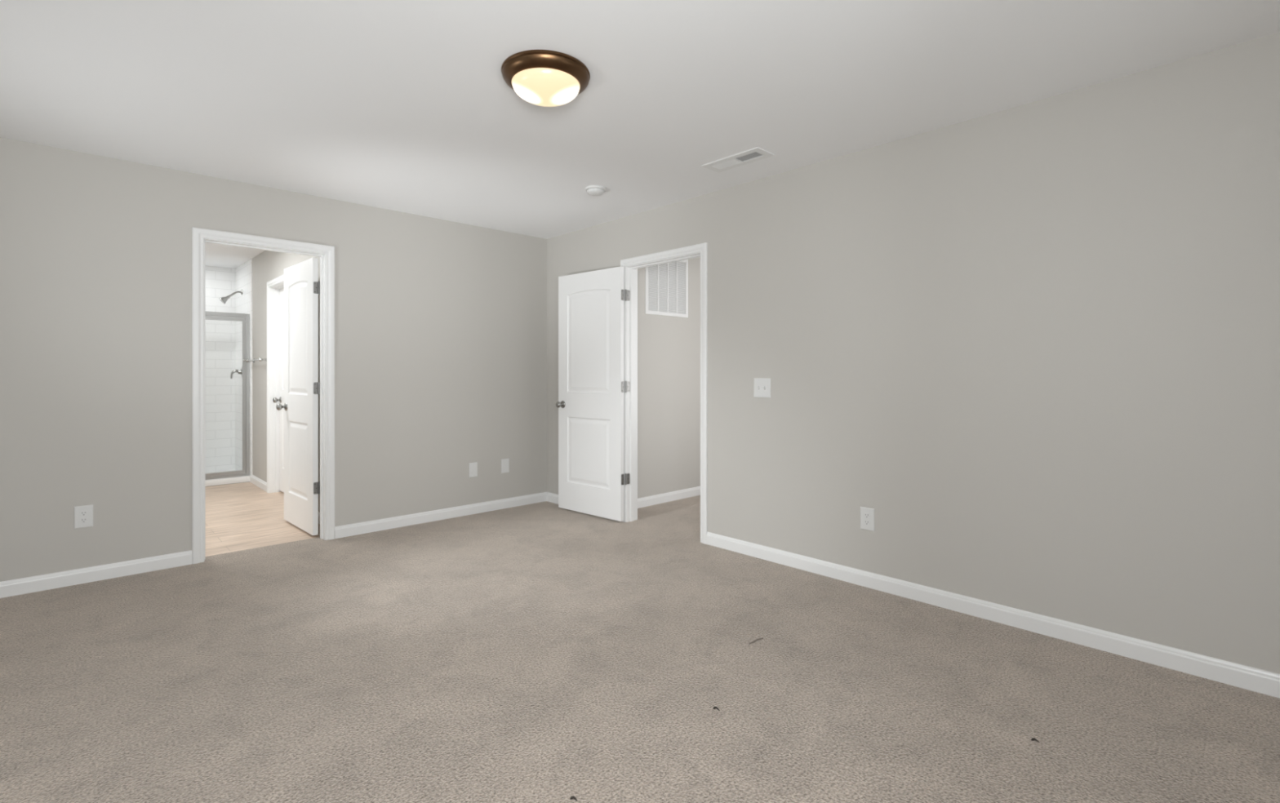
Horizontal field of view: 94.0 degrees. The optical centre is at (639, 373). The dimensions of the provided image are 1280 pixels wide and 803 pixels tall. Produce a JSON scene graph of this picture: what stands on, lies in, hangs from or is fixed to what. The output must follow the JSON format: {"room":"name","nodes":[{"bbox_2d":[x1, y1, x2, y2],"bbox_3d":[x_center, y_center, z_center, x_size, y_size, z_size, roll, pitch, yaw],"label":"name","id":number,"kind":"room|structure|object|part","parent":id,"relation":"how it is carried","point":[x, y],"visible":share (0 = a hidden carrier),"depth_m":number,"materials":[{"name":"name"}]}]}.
{"room":"empty bedroom","nodes":[
{"label":"empty bedroom","id":0,"kind":"room"},
{"bbox_2d":[204,265,235,473],"bbox_3d":[-5.178,-0.047,6.820,0.932,2.410,0.008,0,0,-44],"label":"wall","id":1,"kind":"structure","parent":0,"point":[220,335],"depth_m":7.04,"materials":[{"name":"tile"}]},
{"bbox_2d":[0,137,546,582],"bbox_3d":[-2.523,-0.032,4.065,4.465,2.440,0.115,0,0,-44],"label":"wall","id":2,"kind":"structure","parent":0,"point":[441,325],"depth_m":3.67,"materials":[{"name":"grey paint"}]},
{"bbox_2d":[74,504,93,528],"bbox_3d":[-3.151,0.813,3.382,0.080,0.125,0.008,0,0,-44],"label":"power outlet","id":3,"kind":"object","parent":2,"relation":"attached to","point":[83,515],"visible":1,"depth_m":3.38,"materials":[{"name":"white plastic"}]},
{"bbox_2d":[80,511,88,516],"bbox_3d":[-3.149,0.794,3.380,0.034,0.028,0.002,0,0,-44],"label":"receptacle","id":4,"kind":"object","parent":3,"relation":"attached to","point":[82,513],"depth_m":3.38,"materials":[{"name":"grey plastic"}]},
{"bbox_2d":[80,517,88,523],"bbox_3d":[-3.149,0.833,3.380,0.034,0.028,0.002,0,0,-44],"label":"receptacle","id":5,"kind":"object","parent":3,"relation":"attached to","point":[82,520],"depth_m":3.38,"materials":[{"name":"grey plastic"}]},
{"bbox_2d":[0,550,191,598],"bbox_3d":[-3.397,1.146,3.144,1.673,0.084,0.013,0,0,-44],"label":"baseboard","id":6,"kind":"structure","parent":2,"relation":"attached to","point":[93,574],"depth_m":3.40,"materials":[{"name":"white paint"}]},
{"bbox_2d":[191,226,334,564],"bbox_3d":[-2.536,0.138,4.052,0.824,2.100,0.148,0,0,-44],"label":"door frame","id":7,"kind":"structure","parent":2,"relation":"attached to","point":[200,237],"depth_m":3.97,"materials":[{"name":"white paint"}]},
{"bbox_2d":[275,257,319,535],"bbox_3d":[-2.592,0.167,4.540,0.172,2.006,0.723,0,0,-44],"label":"door","id":8,"kind":"structure","parent":2,"relation":"in","point":[301,283],"depth_m":4.49,"materials":[{"name":"white paint"}]},
{"bbox_3d":[-2.835,0.265,4.718,0.065,0.054,0.054,0,0,-44],"label":"knob","id":9,"kind":"part","parent":8,"relation":"part of","materials":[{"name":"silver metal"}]},
{"bbox_2d":[334,492,546,538],"bbox_3d":[-1.528,1.146,4.925,1.838,0.084,0.013,0,0,-44],"label":"baseboard","id":10,"kind":"structure","parent":2,"relation":"attached to","point":[365,527],"depth_m":4.80,"materials":[{"name":"white paint"}]},
{"bbox_2d":[468,462,477,477],"bbox_3d":[-1.407,0.816,5.043,0.077,0.123,0.008,0,0,-44],"label":"wall plate","id":11,"kind":"object","parent":2,"relation":"attached to","point":[473,467],"visible":1,"depth_m":5.04,"materials":[{"name":"white plastic"}]},
{"bbox_2d":[501,458,509,473],"bbox_3d":[-1.185,0.815,5.256,0.077,0.123,0.008,0,0,-44],"label":"wall plate","id":12,"kind":"object","parent":2,"relation":"attached to","point":[505,462],"visible":1,"depth_m":5.25,"materials":[{"name":"white plastic"}]},
{"bbox_2d":[235,250,319,512],"bbox_3d":[-3.498,-0.032,5.821,0.123,2.440,3.773,0,0,-44],"label":"wall","id":13,"kind":"structure","parent":0,"point":[268,265],"depth_m":6.35,"materials":[{"name":"grey paint"}]},
{"bbox_2d":[218,289,242,303],"bbox_3d":[-4.648,-0.874,6.781,0.218,0.180,0.082,0,0,-44],"label":"sprayer","id":14,"kind":"object","parent":13,"relation":"attached to","point":[223,300],"visible":1,"depth_m":6.75,"materials":[{"name":"grey metal"}]},
{"bbox_3d":[-4.618,-0.901,6.810,0.135,0.082,0.021,0,0,-44],"label":"arm","id":15,"kind":"part","parent":14,"relation":"part of","materials":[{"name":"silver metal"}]},
{"bbox_2d":[230,366,242,378],"bbox_3d":[-4.553,-0.017,6.748,0.126,0.176,0.176,0,0,-44],"label":"shower valve","id":16,"kind":"object","parent":13,"relation":"attached to","point":[239,371],"visible":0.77,"depth_m":6.74,"materials":[{"name":"grey metal"}]},
{"bbox_3d":[-4.570,0.009,6.731,0.078,0.104,0.033,0,0,-44],"label":"lever","id":17,"kind":"part","parent":16,"relation":"part of","materials":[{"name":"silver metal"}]},
{"bbox_2d":[245,357,266,363],"bbox_3d":[-3.982,-0.137,6.197,0.077,0.052,0.657,0,0,-44],"label":"towel bar","id":18,"kind":"object","parent":13,"relation":"attached to","point":[254,359],"visible":0.98,"depth_m":6.11,"materials":[{"name":"silver metal"}]},
{"bbox_3d":[-3.774,-0.137,5.978,0.077,0.052,0.052,0,0,-44],"label":"post","id":19,"kind":"part","parent":18,"relation":"part of","materials":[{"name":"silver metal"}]},
{"bbox_2d":[249,475,266,492],"bbox_3d":[-3.993,1.146,6.255,0.013,0.084,0.786,0,0,-44],"label":"baseboard","id":20,"kind":"structure","parent":13,"relation":"attached to","point":[254,480],"depth_m":6.24,"materials":[{"name":"white paint"}]},
{"bbox_2d":[266,274,284,493],"bbox_3d":[-3.393,0.138,5.705,0.132,2.100,0.836,0,0,-44],"label":"door frame","id":21,"kind":"structure","parent":13,"relation":"attached to","point":[273,286],"depth_m":5.94,"materials":[{"name":"white paint"}]},
{"bbox_2d":[272,288,284,493],"bbox_3d":[-3.383,0.164,5.715,0.104,2.012,0.704,0,0,-44],"label":"door","id":22,"kind":"structure","parent":13,"relation":"in","point":[281,399],"depth_m":5.90,"materials":[{"name":"white paint"}]},
{"bbox_3d":[-3.598,0.265,5.913,0.064,0.054,0.054,0,0,-44],"label":"knob","id":23,"kind":"part","parent":22,"relation":"part of","materials":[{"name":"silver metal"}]},
{"bbox_2d":[0,482,1279,802],"bbox_3d":[-0.707,1.213,4.127,6.950,0.050,8.400,0,0,-44],"label":"floor","id":24,"kind":"structure","parent":0,"point":[542,652],"depth_m":2.26,"materials":[{"name":"carpet"}]},
{"bbox_2d":[204,470,249,486],"bbox_3d":[-4.886,1.156,6.520,0.924,0.064,0.830,0,0,-44],"label":"shower pan","id":25,"kind":"object","parent":24,"relation":"on","point":[246,478],"visible":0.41,"depth_m":6.40,"materials":[{"name":"white plastic"}]},
{"bbox_2d":[204,311,249,479],"bbox_3d":[-4.627,0.235,6.248,0.924,1.778,0.076,0,0,-44],"label":"shower door","id":26,"kind":"structure","parent":25,"relation":"on","point":[244,317],"depth_m":6.54,"materials":[{"name":"silver metal"}]},
{"bbox_3d":[-4.650,-0.630,6.247,0.890,0.048,0.044,0,0,-44],"label":"header rail","id":27,"kind":"part","parent":26,"relation":"part of","materials":[{"name":"silver metal"}]},
{"bbox_3d":[-4.648,1.112,6.245,0.890,0.024,0.052,0,0,-44],"label":"sill rail","id":28,"kind":"part","parent":26,"relation":"part of","materials":[{"name":"silver metal"}]},
{"bbox_3d":[-4.316,0.235,6.566,0.034,1.778,0.036,0,0,-44],"label":"wall post","id":29,"kind":"part","parent":26,"relation":"part of","materials":[{"name":"silver metal"}]},
{"bbox_2d":[0,0,1279,268],"bbox_3d":[-1.937,-1.302,3.534,4.580,0.100,9.468,0,0,-44],"label":"ceiling","id":30,"kind":"structure","parent":0,"point":[406,106],"depth_m":2.57,"materials":[{"name":"white paint"}]},
{"bbox_2d":[501,49,590,106],"bbox_3d":[-0.391,-1.194,2.487,0.365,0.115,0.365,0,0,-44],"label":"ceiling light","id":31,"kind":"object","parent":30,"relation":"attached to","point":[542,77],"visible":1,"depth_m":2.39,"materials":[{"name":"white glass"}]},
{"bbox_3d":[-0.391,-1.171,2.487,0.281,0.068,0.281,0,0,-44],"label":"lamp shade","id":32,"kind":"part","parent":31,"relation":"part of","materials":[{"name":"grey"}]},
{"bbox_2d":[585,185,605,195],"bbox_3d":[-0.300,-1.231,4.045,0.140,0.041,0.140,0,0,-44],"label":"smoke detector","id":33,"kind":"object","parent":30,"relation":"attached to","point":[594,190],"visible":1,"depth_m":4.00,"materials":[{"name":"white plastic"}]},
{"bbox_2d":[701,146,774,172],"bbox_3d":[0.569,-1.247,3.501,0.164,0.008,0.408,0,0,-44],"label":"ceiling vent","id":34,"kind":"object","parent":30,"relation":"in","point":[757,153],"visible":1,"depth_m":3.49,"materials":[{"name":"silver metal"}]},
{"bbox_2d":[637,257,700,498],"bbox_3d":[0.669,-0.032,6.002,2.600,2.440,0.115,0,0,-44],"label":"wall","id":35,"kind":"structure","parent":0,"point":[668,347],"depth_m":5.55,"materials":[{"name":"grey paint"}]},
{"bbox_2d":[644,259,688,317],"bbox_3d":[0.255,-0.813,5.522,0.569,0.562,0.009,0,0,-44],"label":"air vent","id":36,"kind":"object","parent":35,"relation":"in","point":[666,285],"visible":0.91,"depth_m":5.52,"materials":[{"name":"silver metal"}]},
{"bbox_2d":[637,486,700,508],"bbox_3d":[0.672,1.146,5.916,2.485,0.084,0.013,0,0,-44],"label":"baseboard","id":37,"kind":"structure","parent":35,"relation":"attached to","point":[643,502],"depth_m":5.51,"materials":[{"name":"white paint"}]},
{"bbox_2d":[546,32,1279,674],"bbox_3d":[1.060,-0.032,3.625,0.115,2.440,5.465,0,0,-44],"label":"wall","id":38,"kind":"structure","parent":0,"point":[1039,340],"depth_m":2.78,"materials":[{"name":"grey paint"}]},
{"bbox_2d":[546,492,558,504],"bbox_3d":[-0.509,1.146,5.178,0.013,0.084,1.027,0,0,-44],"label":"baseboard","id":39,"kind":"structure","parent":38,"relation":"attached to","point":[552,498],"depth_m":5.48,"materials":[{"name":"white paint"}]},
{"bbox_2d":[555,266,629,521],"bbox_3d":[-0.421,0.163,4.978,0.774,2.020,0.108,0,0,38],"label":"door","id":40,"kind":"structure","parent":38,"relation":"in","point":[590,403],"depth_m":4.96,"materials":[{"name":"white paint"}]},
{"bbox_3d":[-0.693,0.270,5.162,0.065,0.054,0.054,0,0,-44],"label":"knob","id":41,"kind":"part","parent":40,"relation":"part of","materials":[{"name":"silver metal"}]},
{"bbox_2d":[620,242,707,544],"bbox_3d":[0.202,0.138,4.525,0.148,2.100,0.897,0,0,-44],"label":"door frame","id":42,"kind":"structure","parent":38,"relation":"attached to","point":[630,265],"depth_m":4.76,"materials":[{"name":"white paint"}]},
{"bbox_2d":[754,377,770,398],"bbox_3d":[0.778,0.094,3.825,0.018,0.125,0.127,0,0,-44],"label":"light switch","id":43,"kind":"object","parent":38,"relation":"attached to","point":[762,385],"visible":1,"depth_m":3.82,"materials":[{"name":"white plastic"}]},
{"bbox_2d":[860,506,874,531],"bbox_3d":[1.263,0.811,3.323,0.008,0.125,0.080,0,0,-44],"label":"power outlet","id":44,"kind":"object","parent":38,"relation":"attached to","point":[867,515],"visible":1,"depth_m":3.32,"materials":[{"name":"white plastic"}]},
{"bbox_2d":[863,520,869,525],"bbox_3d":[1.261,0.831,3.321,0.002,0.028,0.034,0,0,-44],"label":"receptacle","id":45,"kind":"object","parent":44,"relation":"attached to","point":[866,522],"depth_m":3.32,"materials":[{"name":"grey plastic"}]},
{"bbox_2d":[863,513,870,518],"bbox_3d":[1.261,0.792,3.321,0.002,0.028,0.034,0,0,-44],"label":"receptacle","id":46,"kind":"object","parent":44,"relation":"attached to","point":[865,515],"depth_m":3.32,"materials":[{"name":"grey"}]},
{"bbox_2d":[706,532,1279,698],"bbox_3d":[1.638,1.146,2.925,0.013,0.084,3.398,0,0,-44],"label":"baseboard","id":47,"kind":"structure","parent":38,"relation":"attached to","point":[1259,681],"depth_m":2.73,"materials":[{"name":"white paint"}]}
]}

